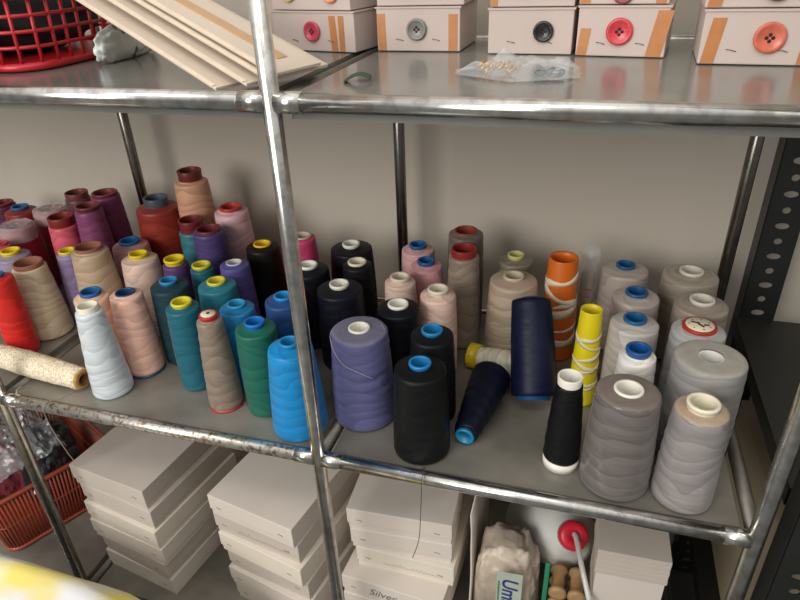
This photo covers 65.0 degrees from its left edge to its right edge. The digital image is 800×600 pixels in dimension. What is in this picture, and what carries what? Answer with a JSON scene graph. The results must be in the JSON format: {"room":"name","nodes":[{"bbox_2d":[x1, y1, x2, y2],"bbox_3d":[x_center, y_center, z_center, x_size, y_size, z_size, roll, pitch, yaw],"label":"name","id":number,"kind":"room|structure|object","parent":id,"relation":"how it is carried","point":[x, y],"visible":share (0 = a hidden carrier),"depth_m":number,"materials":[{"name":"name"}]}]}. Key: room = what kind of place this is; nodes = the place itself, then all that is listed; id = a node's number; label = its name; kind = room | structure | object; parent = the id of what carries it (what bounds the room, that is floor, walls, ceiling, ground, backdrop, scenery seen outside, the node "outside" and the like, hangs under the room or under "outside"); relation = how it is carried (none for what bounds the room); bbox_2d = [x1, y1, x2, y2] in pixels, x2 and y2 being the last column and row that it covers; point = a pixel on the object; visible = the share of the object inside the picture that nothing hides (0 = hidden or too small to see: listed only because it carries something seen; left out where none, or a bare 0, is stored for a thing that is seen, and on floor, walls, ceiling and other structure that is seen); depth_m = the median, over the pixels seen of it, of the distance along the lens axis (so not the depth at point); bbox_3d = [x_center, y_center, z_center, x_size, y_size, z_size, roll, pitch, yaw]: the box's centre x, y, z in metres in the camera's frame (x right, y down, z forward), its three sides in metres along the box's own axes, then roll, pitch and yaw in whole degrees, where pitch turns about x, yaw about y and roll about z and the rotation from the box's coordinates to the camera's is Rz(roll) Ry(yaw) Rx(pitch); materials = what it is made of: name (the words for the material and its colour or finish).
{"room":"sewing supply storeroom","nodes":[
{"label":"sewing supply storeroom","id":0,"kind":"room"},
{"bbox_2d":[19,415,695,599],"bbox_3d":[-0.552,1.669,0.044,5.200,0.080,4.560,6,31,15],"label":"floor","id":1,"kind":"structure","parent":0,"point":[681,583],"depth_m":1.56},
{"bbox_2d":[0,553,139,599],"bbox_3d":[-0.673,0.708,1.195,0.670,0.459,0.224,6,31,15],"label":"cloth bundle","id":2,"kind":"object","parent":1,"relation":"on","point":[20,579],"visible":1,"depth_m":1.11,"materials":[{"name":"fabric"}]},
{"bbox_2d":[0,0,799,599],"bbox_3d":[-0.377,-0.100,1.188,1.937,1.850,0.533,6,31,15],"label":"shelving rack","id":3,"kind":"object","parent":1,"relation":"on","point":[672,93],"depth_m":0.89,"materials":[{"name":"silver metal"}]},
{"bbox_2d":[0,271,39,351],"bbox_3d":[-0.779,0.027,1.258,0.059,0.178,0.059,4,30,11],"label":"thread cone","id":4,"kind":"object","parent":3,"relation":"on","point":[17,329],"visible":0.9,"depth_m":1.24,"materials":[{"name":"fabric"}]},
{"bbox_2d":[0,220,59,287],"bbox_3d":[-0.876,-0.096,1.478,0.088,0.182,0.088,21,37,35],"label":"thread cone","id":5,"kind":"object","parent":3,"relation":"on","point":[24,234],"visible":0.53,"depth_m":1.44,"materials":[{"name":"fabric"}]},
{"bbox_2d":[12,256,73,340],"bbox_3d":[-0.759,-0.006,1.325,0.090,0.167,0.090,5,30,13],"label":"thread cone","id":6,"kind":"object","parent":3,"relation":"on","point":[51,318],"visible":0.89,"depth_m":1.30,"materials":[{"name":"fabric"}]},
{"bbox_2d":[0,344,89,389],"bbox_3d":[-0.695,0.126,1.203,0.241,0.050,0.049,10,32,21],"label":"spool","id":7,"kind":"object","parent":3,"relation":"on","point":[28,363],"visible":0.99,"depth_m":1.18},
{"bbox_2d":[34,203,67,283],"bbox_3d":[-0.832,-0.140,1.543,0.080,0.191,0.080,5,31,13],"label":"thread cone","id":8,"kind":"object","parent":3,"relation":"on","point":[40,215],"visible":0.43,"depth_m":1.50,"materials":[{"name":"fabric"}]},
{"bbox_2d":[0,408,104,550],"bbox_3d":[-0.974,0.444,1.661,0.366,0.181,0.316,23,38,37],"label":"basket","id":9,"kind":"object","parent":3,"relation":"on","point":[23,521],"visible":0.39,"depth_m":1.57,"materials":[{"name":"plastic"}]},
{"bbox_2d":[0,415,26,497],"bbox_3d":[-1.046,0.405,1.651,0.141,0.241,0.166,6,31,15],"label":"plastic bag","id":10,"kind":"object","parent":9,"relation":"in","point":[11,478],"visible":0.41,"depth_m":1.62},
{"bbox_2d":[13,413,81,505],"bbox_3d":[-0.905,0.407,1.612,0.120,0.266,0.169,6,31,15],"label":"plastic bag","id":11,"kind":"object","parent":9,"relation":"in","point":[50,454],"visible":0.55,"depth_m":1.58,"materials":[{"name":"plastic"}]},
{"bbox_2d":[0,0,111,72],"bbox_3d":[-0.704,-0.483,1.091,0.442,0.110,0.336,6,31,15],"label":"plastic basket","id":12,"kind":"object","parent":3,"relation":"on","point":[79,49],"visible":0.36,"depth_m":0.97,"materials":[{"name":"plastic"}]},
{"bbox_2d":[0,0,98,54],"bbox_3d":[-0.708,-0.498,1.096,0.342,0.112,0.260,6,31,15],"label":"garment","id":13,"kind":"object","parent":12,"relation":"in","point":[15,6],"visible":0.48,"depth_m":1.03,"materials":[{"name":"plastic"}]},
{"bbox_2d":[46,211,80,261],"bbox_3d":[-0.748,-0.095,1.439,0.073,0.209,0.073,11,32,22],"label":"thread cone","id":14,"kind":"object","parent":3,"relation":"on","point":[63,227],"visible":0.31,"depth_m":1.39,"materials":[{"name":"fabric"}]},
{"bbox_2d":[56,246,78,320],"bbox_3d":[-0.704,-0.035,1.373,0.059,0.166,0.059,17,35,30],"label":"thread cone","id":15,"kind":"object","parent":3,"relation":"on","point":[63,257],"visible":0.42,"depth_m":1.34,"materials":[{"name":"fabric"}]},
{"bbox_2d":[74,201,114,262],"bbox_3d":[-0.672,-0.102,1.415,0.076,0.238,0.076,-4,30,-3],"label":"thread cone","id":16,"kind":"object","parent":3,"relation":"on","point":[91,220],"visible":0.46,"depth_m":1.36,"materials":[{"name":"fabric"}]},
{"bbox_2d":[71,240,122,293],"bbox_3d":[-0.623,-0.022,1.310,0.092,0.200,0.092,22,38,36],"label":"thread cone","id":17,"kind":"object","parent":3,"relation":"on","point":[93,263],"visible":0.48,"depth_m":1.26,"materials":[{"name":"fabric"}]},
{"bbox_2d":[75,300,133,399],"bbox_3d":[-0.538,0.087,1.131,0.073,0.182,0.073,6,31,14],"label":"thread cone","id":18,"kind":"object","parent":3,"relation":"on","point":[109,373],"visible":1,"depth_m":1.11,"materials":[{"name":"fabric"}]},
{"bbox_2d":[90,188,133,243],"bbox_3d":[-0.669,-0.142,1.486,0.080,0.238,0.080,-14,32,-20],"label":"thread cone","id":19,"kind":"object","parent":3,"relation":"on","point":[110,200],"visible":0.38,"depth_m":1.44,"materials":[{"name":"fabric"}]},
{"bbox_2d":[93,24,151,62],"bbox_3d":[-0.452,-0.433,1.038,0.031,0.058,0.179,4,30,11],"label":"bag","id":20,"kind":"object","parent":3,"relation":"on","point":[112,44],"visible":0.62,"depth_m":1.00,"materials":[{"name":"plastic"}]},
{"bbox_2d":[109,287,165,378],"bbox_3d":[-0.499,0.059,1.189,0.072,0.170,0.072,15,34,28],"label":"thread cone","id":21,"kind":"object","parent":3,"relation":"on","point":[138,339],"visible":0.98,"depth_m":1.16,"materials":[{"name":"fabric"}]},
{"bbox_2d":[121,249,163,336],"bbox_3d":[-0.528,-0.018,1.317,0.089,0.179,0.089,8,31,17],"label":"thread cone","id":22,"kind":"object","parent":3,"relation":"on","point":[141,268],"visible":0.4,"depth_m":1.27,"materials":[{"name":"fabric"}]},
{"bbox_2d":[76,0,241,89],"bbox_3d":[-0.358,-0.421,0.916,0.482,0.148,0.152,22,38,36],"label":"board","id":23,"kind":"object","parent":3,"relation":"on","point":[191,63],"visible":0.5,"depth_m":0.83,"materials":[{"name":"wood"}]},
{"bbox_2d":[108,0,257,85],"bbox_3d":[-0.316,-0.407,0.887,0.453,0.139,0.122,22,38,36],"label":"board","id":24,"kind":"object","parent":23,"relation":"on","point":[192,44],"visible":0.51,"depth_m":0.81,"materials":[{"name":"wood"}]},
{"bbox_2d":[133,0,327,78],"bbox_3d":[-0.292,-0.401,0.866,0.443,0.135,0.097,22,38,36],"label":"board","id":25,"kind":"object","parent":24,"relation":"on","point":[205,39],"visible":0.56,"depth_m":0.80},
{"bbox_2d":[147,0,320,75],"bbox_3d":[-0.283,-0.395,0.849,0.424,0.129,0.074,22,38,36],"label":"board","id":26,"kind":"object","parent":25,"relation":"on","point":[213,21],"visible":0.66,"depth_m":0.80,"materials":[{"name":"wood"}]},
{"bbox_2d":[136,193,182,268],"bbox_3d":[-0.540,-0.126,1.452,0.100,0.235,0.100,9,32,19],"label":"thread cone","id":27,"kind":"object","parent":3,"relation":"on","point":[157,218],"visible":0.52,"depth_m":1.39,"materials":[{"name":"fabric"}]},
{"bbox_2d":[106,527,220,593],"bbox_3d":[-0.541,0.566,1.545,0.206,0.053,0.261,12,32,23],"label":"carton","id":28,"kind":"object","parent":3,"relation":"on","point":[191,566],"visible":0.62,"depth_m":1.45,"materials":[{"name":"cardboard"}]},
{"bbox_2d":[103,514,217,578],"bbox_3d":[-0.541,0.520,1.517,0.200,0.053,0.261,13,33,25],"label":"carton","id":29,"kind":"object","parent":28,"relation":"on","point":[167,571],"visible":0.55,"depth_m":1.43,"materials":[{"name":"cardboard"}]},
{"bbox_2d":[90,500,212,564],"bbox_3d":[-0.547,0.476,1.488,0.214,0.053,0.261,11,32,23],"label":"carton","id":30,"kind":"object","parent":29,"relation":"on","point":[164,555],"visible":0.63,"depth_m":1.39,"materials":[{"name":"cardboard"}]},
{"bbox_2d":[84,452,236,548],"bbox_3d":[-0.548,0.430,1.461,0.212,0.053,0.261,12,33,24],"label":"carton","id":31,"kind":"object","parent":30,"relation":"on","point":[158,537],"visible":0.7,"depth_m":1.37,"materials":[{"name":"cardboard"}]},
{"bbox_2d":[80,445,232,528],"bbox_3d":[-0.548,0.381,1.440,0.206,0.053,0.261,12,32,23],"label":"carton","id":32,"kind":"object","parent":31,"relation":"on","point":[213,456],"visible":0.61,"depth_m":1.36,"materials":[{"name":"cardboard"}]},
{"bbox_2d":[69,426,210,508],"bbox_3d":[-0.561,0.332,1.418,0.206,0.053,0.261,11,32,22],"label":"carton","id":33,"kind":"object","parent":32,"relation":"on","point":[136,467],"visible":0.67,"depth_m":1.34,"materials":[{"name":"cardboard"}]},
{"bbox_2d":[150,275,193,364],"bbox_3d":[-0.433,0.036,1.223,0.078,0.172,0.078,0,30,4],"label":"thread cone","id":34,"kind":"object","parent":3,"relation":"on","point":[170,287],"visible":0.56,"depth_m":1.18,"materials":[{"name":"fabric"}]},
{"bbox_2d":[166,296,205,390],"bbox_3d":[-0.380,0.078,1.141,0.065,0.176,0.065,-3,30,-2],"label":"thread cone","id":35,"kind":"object","parent":3,"relation":"on","point":[182,313],"visible":0.76,"depth_m":1.11,"materials":[{"name":"fabric"}]},
{"bbox_2d":[174,166,214,223],"bbox_3d":[-0.446,-0.147,1.416,0.087,0.301,0.087,6,31,15],"label":"thread cone","id":36,"kind":"object","parent":3,"relation":"on","point":[192,190],"visible":0.38,"depth_m":1.34,"materials":[{"name":"fabric"}]},
{"bbox_2d":[193,223,230,275],"bbox_3d":[-0.387,-0.053,1.332,0.069,0.216,0.069,-1,30,2],"label":"thread cone","id":37,"kind":"object","parent":3,"relation":"on","point":[210,240],"visible":0.45,"depth_m":1.28,"materials":[{"name":"fabric"}]},
{"bbox_2d":[198,276,239,314],"bbox_3d":[-0.339,0.038,1.210,0.075,0.174,0.075,4,30,11],"label":"thread cone","id":38,"kind":"object","parent":3,"relation":"on","point":[214,292],"visible":0.37,"depth_m":1.16,"materials":[{"name":"fabric"}]},
{"bbox_2d":[196,309,243,413],"bbox_3d":[-0.313,0.103,1.081,0.060,0.188,0.060,-3,30,-1],"label":"thread cone","id":39,"kind":"object","parent":3,"relation":"on","point":[223,385],"visible":1,"depth_m":1.06,"materials":[{"name":"fabric"}]},
{"bbox_2d":[214,202,254,259],"bbox_3d":[-0.359,-0.101,1.400,0.093,0.230,0.093,-4,30,-3],"label":"thread cone","id":40,"kind":"object","parent":3,"relation":"on","point":[234,217],"visible":0.43,"depth_m":1.34,"materials":[{"name":"fabric"}]},
{"bbox_2d":[220,298,256,391],"bbox_3d":[-0.281,0.080,1.132,0.064,0.174,0.064,2,30,8],"label":"thread cone","id":41,"kind":"object","parent":3,"relation":"on","point":[234,312],"visible":0.38,"depth_m":1.08,"materials":[{"name":"fabric"}]},
{"bbox_2d":[220,258,260,315],"bbox_3d":[-0.323,0.000,1.277,0.068,0.173,0.069,7,31,16],"label":"thread cone","id":42,"kind":"object","parent":3,"relation":"on","point":[239,269],"visible":0.49,"depth_m":1.23,"materials":[{"name":"fabric"}]},
{"bbox_2d":[235,316,277,416],"bbox_3d":[-0.236,0.111,1.072,0.072,0.177,0.072,10,32,21],"label":"thread cone","id":43,"kind":"object","parent":3,"relation":"on","point":[254,335],"visible":0.66,"depth_m":1.03,"materials":[{"name":"fabric"}]},
{"bbox_2d":[246,239,287,317],"bbox_3d":[-0.284,-0.043,1.347,0.079,0.175,0.079,22,38,36],"label":"thread cone","id":44,"kind":"object","parent":3,"relation":"on","point":[264,257],"visible":0.66,"depth_m":1.31,"materials":[{"name":"fabric"}]},
{"bbox_2d":[265,290,293,338],"bbox_3d":[-0.203,0.066,1.151,0.074,0.174,0.074,18,35,31],"label":"thread cone","id":45,"kind":"object","parent":3,"relation":"on","point":[277,305],"visible":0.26,"depth_m":1.10,"materials":[{"name":"fabric"}]},
{"bbox_2d":[236,578,343,599],"bbox_3d":[-0.215,0.605,1.452,0.206,0.053,0.251,12,33,24],"label":"carton","id":46,"kind":"object","parent":3,"relation":"on","point":[245,592],"visible":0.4,"depth_m":1.38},
{"bbox_2d":[229,541,355,599],"bbox_3d":[-0.217,0.563,1.418,0.212,0.053,0.251,13,33,25],"label":"carton","id":47,"kind":"object","parent":46,"relation":"on","point":[265,588],"visible":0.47,"depth_m":1.33,"materials":[{"name":"cardboard"}]},
{"bbox_2d":[228,526,350,599],"bbox_3d":[-0.219,0.513,1.399,0.206,0.053,0.251,12,33,24],"label":"carton","id":48,"kind":"object","parent":47,"relation":"on","point":[308,590],"visible":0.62,"depth_m":1.30,"materials":[{"name":"cardboard"}]},
{"bbox_2d":[218,489,353,586],"bbox_3d":[-0.226,0.470,1.367,0.210,0.053,0.251,13,33,25],"label":"carton","id":49,"kind":"object","parent":48,"relation":"on","point":[299,574],"visible":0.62,"depth_m":1.27,"materials":[{"name":"cardboard"}]},
{"bbox_2d":[223,522,348,586],"bbox_3d":[-0.225,0.477,1.371,0.205,0.037,0.245,13,33,25],"label":"tray","id":50,"kind":"object","parent":49,"relation":"on","point":[300,578],"depth_m":1.27,"materials":[{"name":"cardboard"}]},
{"bbox_2d":[213,472,359,562],"bbox_3d":[-0.234,0.418,1.351,0.208,0.053,0.251,12,33,23],"label":"carton","id":51,"kind":"object","parent":49,"relation":"on","point":[297,554],"visible":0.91,"depth_m":1.26,"materials":[{"name":"cardboard"}]},
{"bbox_2d":[207,439,352,547],"bbox_3d":[-0.237,0.375,1.319,0.206,0.053,0.251,13,33,24],"label":"carton","id":52,"kind":"object","parent":51,"relation":"on","point":[275,498],"visible":0.63,"depth_m":1.25,"materials":[{"name":"cardboard"}]},
{"bbox_2d":[212,471,352,547],"bbox_3d":[-0.236,0.382,1.323,0.201,0.037,0.245,13,33,24],"label":"tray","id":53,"kind":"object","parent":52,"relation":"on","point":[292,538],"depth_m":1.23,"materials":[{"name":"cardboard"}]},
{"bbox_2d":[267,335,327,441],"bbox_3d":[-0.171,0.138,1.025,0.093,0.171,0.093,24,39,38],"label":"thread cone","id":54,"kind":"object","parent":3,"relation":"on","point":[286,396],"visible":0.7,"depth_m":0.99,"materials":[{"name":"fabric"}]},
{"bbox_2d":[301,260,329,348],"bbox_3d":[-0.175,0.005,1.259,0.084,0.172,0.084,19,36,33],"label":"thread cone","id":55,"kind":"object","parent":3,"relation":"on","point":[315,273],"visible":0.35,"depth_m":1.22,"materials":[{"name":"fabric"}]},
{"bbox_2d":[270,6,377,52],"bbox_3d":[-0.112,-0.464,1.065,0.162,0.060,0.137,13,33,25],"label":"box","id":56,"kind":"object","parent":3,"relation":"on","point":[353,31],"visible":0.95,"depth_m":1.01,"materials":[{"name":"cardboard"}]},
{"bbox_2d":[272,0,376,10],"bbox_3d":[-0.114,-0.517,1.036,0.156,0.060,0.137,14,33,26],"label":"box","id":57,"kind":"object","parent":56,"relation":"on","point":[348,5],"visible":0.94,"depth_m":1.00,"materials":[{"name":"cardboard"}]},
{"bbox_2d":[317,278,365,369],"bbox_3d":[-0.108,0.043,1.188,0.089,0.171,0.089,5,30,13],"label":"thread cone","id":58,"kind":"object","parent":3,"relation":"on","point":[339,299],"visible":0.61,"depth_m":1.14,"materials":[{"name":"fabric"}]},
{"bbox_2d":[331,239,377,315],"bbox_3d":[-0.097,-0.041,1.330,0.095,0.176,0.095,10,32,20],"label":"thread cone","id":59,"kind":"object","parent":3,"relation":"on","point":[341,252],"visible":0.44,"depth_m":1.28,"materials":[{"name":"fabric"}]},
{"bbox_2d":[343,257,376,317],"bbox_3d":[-0.080,-0.001,1.261,0.062,0.173,0.062,24,39,38],"label":"thread cone","id":60,"kind":"object","parent":3,"relation":"on","point":[359,269],"visible":0.42,"depth_m":1.22,"materials":[{"name":"fabric"}]},
{"bbox_2d":[330,316,393,431],"bbox_3d":[-0.062,0.119,1.045,0.106,0.176,0.107,14,33,26],"label":"thread cone","id":61,"kind":"object","parent":3,"relation":"on","point":[362,369],"visible":0.98,"depth_m":1.01,"materials":[{"name":"fabric"}]},
{"bbox_2d":[377,298,420,374],"bbox_3d":[0.000,0.079,1.117,0.080,0.171,0.080,-3,30,-1],"label":"thread cone","id":62,"kind":"object","parent":3,"relation":"on","point":[401,316],"visible":0.48,"depth_m":1.07,"materials":[{"name":"fabric"}]},
{"bbox_2d":[393,354,449,464],"bbox_3d":[0.033,0.164,0.970,0.090,0.167,0.090,25,39,39],"label":"thread cone","id":63,"kind":"object","parent":3,"relation":"on","point":[421,417],"visible":1,"depth_m":0.94,"materials":[{"name":"fabric"}]},
{"bbox_2d":[375,0,477,50],"bbox_3d":[0.046,-0.450,1.026,0.137,0.064,0.137,7,31,16],"label":"box","id":64,"kind":"object","parent":3,"relation":"on","point":[412,27],"visible":0.98,"depth_m":0.97,"materials":[{"name":"cardboard"}]},
{"bbox_2d":[410,256,442,307],"bbox_3d":[0.053,-0.002,1.252,0.068,0.174,0.068,-7,30,-8],"label":"thread cone","id":65,"kind":"object","parent":3,"relation":"on","point":[426,271],"visible":0.42,"depth_m":1.20,"materials":[{"name":"fabric"}]},
{"bbox_2d":[410,323,455,419],"bbox_3d":[0.054,0.120,1.042,0.078,0.170,0.078,4,30,11],"label":"thread cone","id":66,"kind":"object","parent":3,"relation":"on","point":[433,339],"visible":0.49,"depth_m":1.00,"materials":[{"name":"fabric"}]},
{"bbox_2d":[420,283,456,370],"bbox_3d":[0.070,0.054,1.153,0.070,0.174,0.070,15,34,28],"label":"thread cone","id":67,"kind":"object","parent":3,"relation":"on","point":[438,301],"visible":0.54,"depth_m":1.11,"materials":[{"name":"fabric"}]},
{"bbox_2d":[447,243,479,348],"bbox_3d":[0.123,-0.008,1.225,0.068,0.206,0.068,-7,30,-7],"label":"thread cone","id":68,"kind":"object","parent":3,"relation":"on","point":[463,269],"visible":0.75,"depth_m":1.19,"materials":[{"name":"fabric"}]},
{"bbox_2d":[447,225,482,322],"bbox_3d":[0.134,-0.046,1.286,0.073,0.212,0.072,-13,31,-18],"label":"thread cone","id":69,"kind":"object","parent":3,"relation":"on","point":[464,233],"visible":0.38,"depth_m":1.24,"materials":[{"name":"fabric"}]},
{"bbox_2d":[469,495,488,599],"bbox_3d":[0.164,0.501,1.316,0.011,0.340,0.240,6,31,15],"label":"sheet","id":70,"kind":"object","parent":3,"relation":"on","point":[478,515],"visible":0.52,"depth_m":1.24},
{"bbox_2d":[455,361,510,443],"bbox_3d":[0.128,0.166,1.054,0.070,0.071,0.163,15,34,27],"label":"thread cone","id":71,"kind":"object","parent":3,"relation":"on","point":[488,382],"visible":1,"depth_m":1.03,"materials":[{"name":"fabric"}]},
{"bbox_2d":[465,342,510,377],"bbox_3d":[0.181,0.112,1.161,0.115,0.055,0.052,14,34,27],"label":"thread cone","id":72,"kind":"object","parent":3,"relation":"on","point":[476,353],"visible":0.59,"depth_m":1.15,"materials":[{"name":"fabric"}]},
{"bbox_2d":[473,521,539,599],"bbox_3d":[0.210,0.570,1.245,0.131,0.288,0.133,5,30,13],"label":"pack","id":73,"kind":"object","parent":3,"relation":"on","point":[508,562],"visible":1,"depth_m":1.17},
{"bbox_2d":[484,270,537,349],"bbox_3d":[0.212,0.028,1.191,0.099,0.171,0.099,1,30,6],"label":"thread cone","id":74,"kind":"object","parent":3,"relation":"on","point":[505,286],"visible":0.6,"depth_m":1.15,"materials":[{"name":"fabric"}]},
{"bbox_2d":[511,296,556,399],"bbox_3d":[0.226,0.084,1.073,0.078,0.171,0.155,-2,30,1],"label":"thread cone","id":75,"kind":"object","parent":3,"relation":"on","point":[533,356],"visible":0.96,"depth_m":1.04,"materials":[{"name":"fabric"}]},
{"bbox_2d":[488,0,580,54],"bbox_3d":[0.209,-0.420,0.963,0.125,0.062,0.137,8,31,18],"label":"box","id":76,"kind":"object","parent":3,"relation":"on","point":[534,29],"visible":0.97,"depth_m":0.91,"materials":[{"name":"cardboard"}]},
{"bbox_2d":[505,502,594,599],"bbox_3d":[0.327,0.519,1.310,0.148,0.289,0.408,-4,30,-2],"label":"jug","id":77,"kind":"object","parent":3,"relation":"on","point":[567,539],"visible":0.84,"depth_m":1.22,"materials":[{"name":"plastic"}]},
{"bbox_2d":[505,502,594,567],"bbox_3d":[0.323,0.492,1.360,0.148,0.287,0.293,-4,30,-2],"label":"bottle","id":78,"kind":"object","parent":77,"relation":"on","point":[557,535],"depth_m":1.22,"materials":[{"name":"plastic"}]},
{"bbox_2d":[544,251,578,360],"bbox_3d":[0.298,0.011,1.180,0.068,0.205,0.068,6,31,15],"label":"cone","id":79,"kind":"object","parent":3,"relation":"on","point":[561,278],"visible":0.79,"depth_m":1.15,"materials":[{"name":"plastic"}]},
{"bbox_2d":[542,368,582,474],"bbox_3d":[0.245,0.179,0.930,0.055,0.164,0.054,-5,30,-5],"label":"thread cone","id":80,"kind":"object","parent":3,"relation":"on","point":[561,449],"visible":1,"depth_m":0.91,"materials":[{"name":"fabric"}]},
{"bbox_2d":[570,303,602,406],"bbox_3d":[0.313,0.093,1.058,0.048,0.182,0.048,6,31,15],"label":"cone","id":81,"kind":"object","parent":3,"relation":"on","point":[585,356],"visible":0.84,"depth_m":1.03,"materials":[{"name":"plastic"}]},
{"bbox_2d":[579,374,661,501],"bbox_3d":[0.315,0.193,0.896,0.099,0.169,0.098,-4,30,-3],"label":"thread cone","id":82,"kind":"object","parent":3,"relation":"on","point":[619,445],"visible":1,"depth_m":0.86,"materials":[{"name":"fabric"}]},
{"bbox_2d":[596,260,648,349],"bbox_3d":[0.422,0.009,1.207,0.087,0.174,0.087,25,39,39],"label":"thread cone","id":83,"kind":"object","parent":3,"relation":"on","point":[615,274],"visible":0.52,"depth_m":1.16,"materials":[{"name":"fabric"}]},
{"bbox_2d":[575,0,676,57],"bbox_3d":[0.332,-0.398,0.913,0.126,0.065,0.137,11,32,21],"label":"box","id":84,"kind":"object","parent":3,"relation":"on","point":[624,30],"visible":0.99,"depth_m":0.86,"materials":[{"name":"cardboard"}]},
{"bbox_2d":[585,519,672,599],"bbox_3d":[0.412,0.560,1.178,0.118,0.358,0.100,6,31,14],"label":"carton","id":85,"kind":"object","parent":3,"relation":"on","point":[628,562],"visible":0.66,"depth_m":1.08,"materials":[{"name":"cardboard"}]},
{"bbox_2d":[600,312,658,379],"bbox_3d":[0.379,0.103,1.045,0.079,0.173,0.079,24,39,38],"label":"thread cone","id":86,"kind":"object","parent":3,"relation":"on","point":[624,328],"visible":0.52,"depth_m":1.00,"materials":[{"name":"fabric"}]},
{"bbox_2d":[601,286,659,367],"bbox_3d":[0.409,0.060,1.118,0.080,0.174,0.080,20,37,34],"label":"thread cone","id":87,"kind":"object","parent":3,"relation":"on","point":[639,299],"visible":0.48,"depth_m":1.07,"materials":[{"name":"fabric"}]},
{"bbox_2d":[614,341,656,383],"bbox_3d":[0.356,0.146,0.970,0.064,0.174,0.064,3,30,9],"label":"thread cone","id":88,"kind":"object","parent":3,"relation":"on","point":[637,358],"visible":0.35,"depth_m":0.92,"materials":[{"name":"fabric"}]},
{"bbox_2d":[655,264,718,359],"bbox_3d":[0.527,0.023,1.171,0.099,0.177,0.099,12,32,23],"label":"thread cone","id":89,"kind":"object","parent":3,"relation":"on","point":[677,279],"visible":0.47,"depth_m":1.13,"materials":[{"name":"fabric"}]},
{"bbox_2d":[651,392,730,514],"bbox_3d":[0.402,0.207,0.865,0.082,0.169,0.082,10,32,20],"label":"thread cone","id":90,"kind":"object","parent":3,"relation":"on","point":[689,461],"visible":1,"depth_m":0.84,"materials":[{"name":"fabric"}]},
{"bbox_2d":[657,317,725,398],"bbox_3d":[0.466,0.114,1.013,0.083,0.178,0.083,22,38,36],"label":"thread cone","id":91,"kind":"object","parent":3,"relation":"on","point":[682,330],"visible":0.36,"depth_m":0.97,"materials":[{"name":"fabric"}]},
{"bbox_2d":[658,292,728,380],"bbox_3d":[0.503,0.075,1.081,0.087,0.178,0.088,16,34,29],"label":"thread cone","id":92,"kind":"object","parent":3,"relation":"on","point":[685,305],"visible":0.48,"depth_m":1.03,"materials":[{"name":"fabric"}]},
{"bbox_2d":[655,340,748,458],"bbox_3d":[0.444,0.159,0.934,0.102,0.182,0.101,20,37,34],"label":"thread cone","id":93,"kind":"object","parent":3,"relation":"on","point":[719,370],"visible":0.6,"depth_m":0.88,"materials":[{"name":"fabric"}]},
{"bbox_2d":[693,2,799,65],"bbox_3d":[0.465,-0.354,0.826,0.134,0.064,0.137,8,31,18],"label":"box","id":94,"kind":"object","parent":3,"relation":"on","point":[739,35],"visible":0.99,"depth_m":0.78,"materials":[{"name":"cardboard"}]},
{"bbox_3d":[0.017,0.612,1.422,0.207,0.053,0.261,7,31,15],"label":"carton","id":95,"kind":"object","parent":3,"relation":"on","visible":0},
{"bbox_2d":[344,533,470,599],"bbox_3d":[0.027,0.575,1.379,0.211,0.053,0.261,8,31,18],"label":"carton","id":96,"kind":"object","parent":95,"relation":"on","point":[347,595],"visible":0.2,"depth_m":1.30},
{"bbox_2d":[342,522,470,599],"bbox_3d":[0.027,0.530,1.350,0.211,0.053,0.261,9,31,19],"label":"carton","id":97,"kind":"object","parent":96,"relation":"on","point":[374,583],"visible":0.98,"depth_m":1.25,"materials":[{"name":"cardboard"}]},
{"bbox_2d":[356,493,474,585],"bbox_3d":[0.047,0.467,1.353,0.201,0.053,0.261,7,31,16],"label":"carton","id":98,"kind":"object","parent":97,"relation":"on","point":[428,569],"visible":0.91,"depth_m":1.25,"materials":[{"name":"cardboard"}]},
{"bbox_2d":[350,493,464,562],"bbox_3d":[0.032,0.417,1.334,0.203,0.053,0.261,5,30,13],"label":"carton","id":99,"kind":"object","parent":98,"relation":"on","point":[404,545],"visible":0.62,"depth_m":1.23,"materials":[{"name":"cardboard"}]},
{"bbox_2d":[353,541,451,562],"bbox_3d":[0.032,0.423,1.338,0.198,0.037,0.255,5,30,13],"label":"tray","id":100,"kind":"object","parent":99,"relation":"on","point":[426,550],"depth_m":1.22,"materials":[{"name":"cardboard"}]},
{"bbox_2d":[346,473,461,543],"bbox_3d":[0.028,0.370,1.308,0.207,0.053,0.261,5,30,13],"label":"carton","id":101,"kind":"object","parent":99,"relation":"on","point":[379,504],"visible":0.6,"depth_m":1.21,"materials":[{"name":"cardboard"}]},
{"bbox_2d":[349,522,451,543],"bbox_3d":[0.028,0.377,1.312,0.202,0.037,0.255,5,30,13],"label":"tray","id":102,"kind":"object","parent":101,"relation":"on","point":[428,531],"depth_m":1.20,"materials":[{"name":"cardboard"}]},
{"bbox_2d":[671,137,799,599],"bbox_3d":[0.996,0.064,0.849,0.864,1.800,0.555,6,31,15],"label":"rack","id":103,"kind":"object","parent":1,"relation":"on","point":[770,348],"visible":0.53,"depth_m":1.12,"materials":[{"name":"metal"}]},
{"bbox_2d":[688,536,720,599],"bbox_3d":[1.024,0.638,1.183,0.860,0.032,0.460,6,31,15],"label":"shelf","id":104,"kind":"object","parent":103,"relation":"attached to","point":[705,581],"depth_m":1.31,"materials":[{"name":"black metal"}]},
{"bbox_2d":[711,400,799,599],"bbox_3d":[0.783,0.452,1.150,0.300,0.342,0.371,6,31,15],"label":"carton","id":105,"kind":"object","parent":103,"relation":"on","point":[757,460],"visible":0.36,"depth_m":1.18,"materials":[{"name":"cardboard"}]},
{"bbox_2d":[732,317,799,504],"bbox_3d":[1.006,0.204,0.936,0.860,0.032,0.460,6,31,15],"label":"shelf","id":106,"kind":"object","parent":103,"relation":"attached to","point":[770,348],"depth_m":1.08,"materials":[{"name":"black metal"}]},
{"bbox_2d":[0,0,799,543],"bbox_3d":[0.024,-0.664,1.190,5.200,2.800,0.080,6,31,15],"label":"wall","id":107,"kind":"structure","parent":0,"point":[656,201],"depth_m":1.36,"materials":[{"name":"paint"}]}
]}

